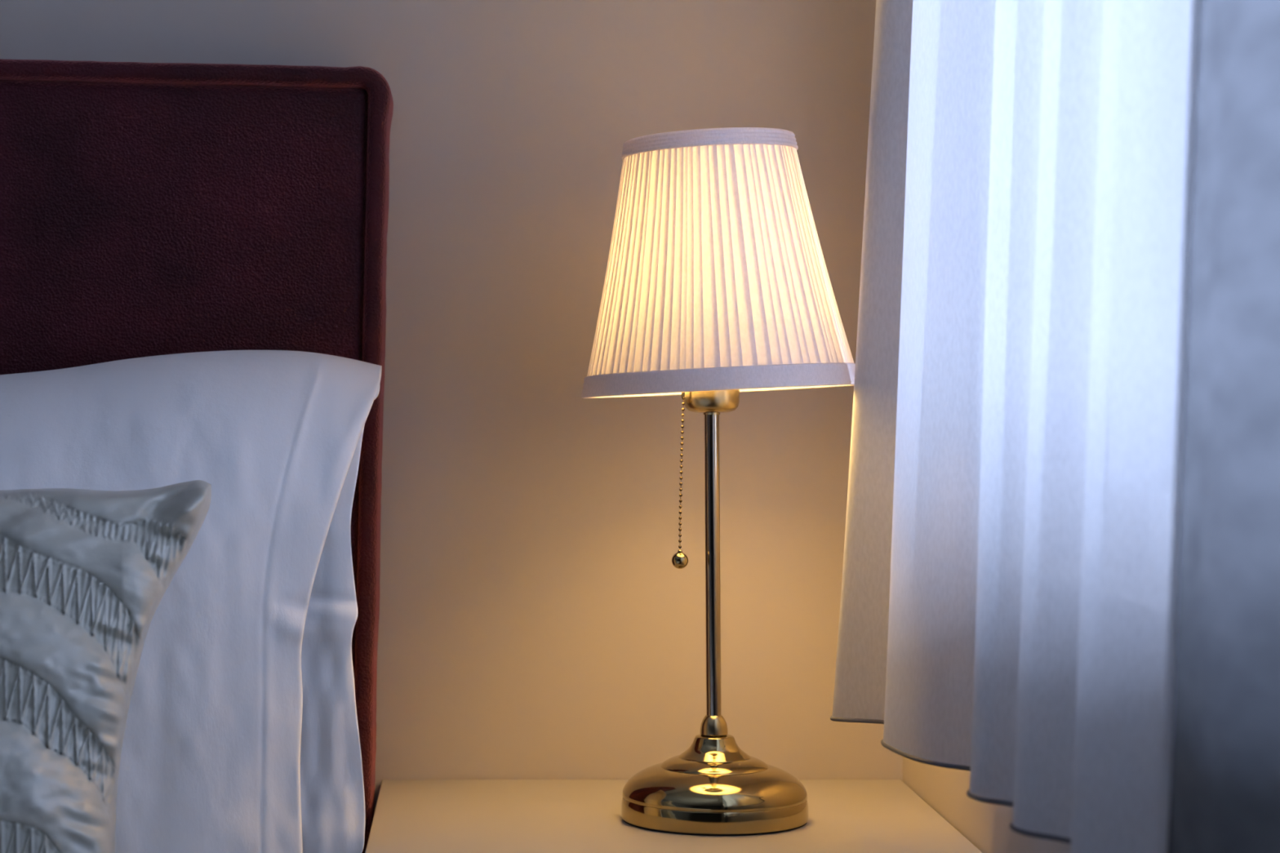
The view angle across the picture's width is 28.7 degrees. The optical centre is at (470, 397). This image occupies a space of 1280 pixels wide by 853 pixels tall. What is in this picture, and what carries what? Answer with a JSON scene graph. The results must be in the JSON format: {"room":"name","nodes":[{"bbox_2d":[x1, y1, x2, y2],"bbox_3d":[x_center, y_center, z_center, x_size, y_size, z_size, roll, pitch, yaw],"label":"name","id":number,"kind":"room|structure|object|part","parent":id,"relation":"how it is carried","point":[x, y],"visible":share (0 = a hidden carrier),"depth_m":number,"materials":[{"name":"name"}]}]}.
{"room":"bedroom","nodes":[
{"label":"bedroom","id":0,"kind":"room"},
{"bbox_2d":[0,0,902,813],"bbox_3d":[-1.109,-0.362,2.285,3.303,2.500,0.160,0,0,0],"label":"wall","id":1,"kind":"structure","parent":0,"point":[537,620],"depth_m":2.21,"materials":[{"name":"beige paint"}]},
{"bbox_2d":[902,756,1071,852],"bbox_3d":[0.463,-0.362,0.055,0.160,2.500,4.300,0,0,0],"label":"wall","id":2,"kind":"structure","parent":0,"point":[986,826],"depth_m":1.92,"materials":[{"name":"beige paint"}]},
{"bbox_3d":[-1.109,-1.662,0.055,3.303,0.100,4.620,0,0,0],"label":"ceiling","id":3,"kind":"structure","parent":0,"visible":0},
{"bbox_3d":[0.315,-1.601,1.105,0.090,0.022,1.800,0,0,0],"label":"trim","id":4,"kind":"structure","parent":3,"relation":"attached to","visible":0},
{"bbox_2d":[830,0,1201,852],"bbox_3d":[0.341,-0.671,1.548,0.085,1.838,0.752,0,0,-4],"label":"sheer curtain","id":5,"kind":"object","parent":4,"relation":"hanging from","point":[1008,615],"visible":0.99,"depth_m":1.51,"materials":[{"name":"grey fabric"}]},
{"bbox_2d":[1167,0,1279,852],"bbox_3d":[0.333,-0.366,1.036,0.049,2.448,0.303,0,0,0],"label":"curtain","id":6,"kind":"object","parent":4,"relation":"hanging from","point":[1224,793],"visible":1,"depth_m":1.06,"materials":[{"name":"fabric"}]},
{"bbox_3d":[-1.109,0.938,0.055,3.303,0.100,4.620,0,0,0],"label":"floor","id":7,"kind":"structure","parent":0,"visible":0},
{"bbox_2d":[0,58,393,852],"bbox_3d":[-0.949,0.283,1.153,1.761,1.211,2.096,0,0,0],"label":"headboard","id":8,"kind":"object","parent":7,"relation":"on","point":[147,209],"visible":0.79,"depth_m":2.12,"materials":[{"name":"red fabric"}]},
{"bbox_2d":[0,480,211,852],"bbox_3d":[-0.387,0.259,1.698,0.431,0.398,0.247,0,0,0],"label":"throw cushion","id":9,"kind":"object","parent":8,"relation":"on","point":[85,575],"visible":1,"depth_m":1.70,"materials":[{"name":"white fabric"}]},
{"bbox_2d":[0,350,382,852],"bbox_3d":[-0.441,0.213,1.952,0.735,0.507,0.299,0,0,0],"label":"bed pillow","id":10,"kind":"object","parent":8,"relation":"on","point":[242,733],"visible":0.71,"depth_m":1.89,"materials":[{"name":"white fabric"}]},
{"bbox_2d":[364,779,982,852],"bbox_3d":[0.151,0.613,1.974,0.460,0.550,0.457,0,0,0],"label":"nightstand","id":11,"kind":"object","parent":7,"relation":"on","point":[411,815],"visible":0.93,"depth_m":1.98,"materials":[{"name":"beige paint"}]},
{"bbox_2d":[581,127,855,835],"bbox_3d":[0.199,0.064,1.978,0.221,0.548,0.222,0,0,18],"label":"table lamp","id":12,"kind":"object","parent":11,"relation":"on","point":[717,286],"visible":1,"depth_m":1.92,"materials":[{"name":"white fabric"}]},
{"bbox_3d":[0.168,0.062,1.978,0.005,0.126,0.003,0,0,0],"label":"pull chain","id":13,"kind":"part","parent":12,"relation":"part of","materials":[{"name":"brown metal"}]},
{"bbox_3d":[0.194,-0.105,1.979,0.219,0.200,0.219,-3,-1,0],"label":"lamp shade","id":14,"kind":"part","parent":12,"relation":"part of","materials":[{"name":"fabric"}]}
]}

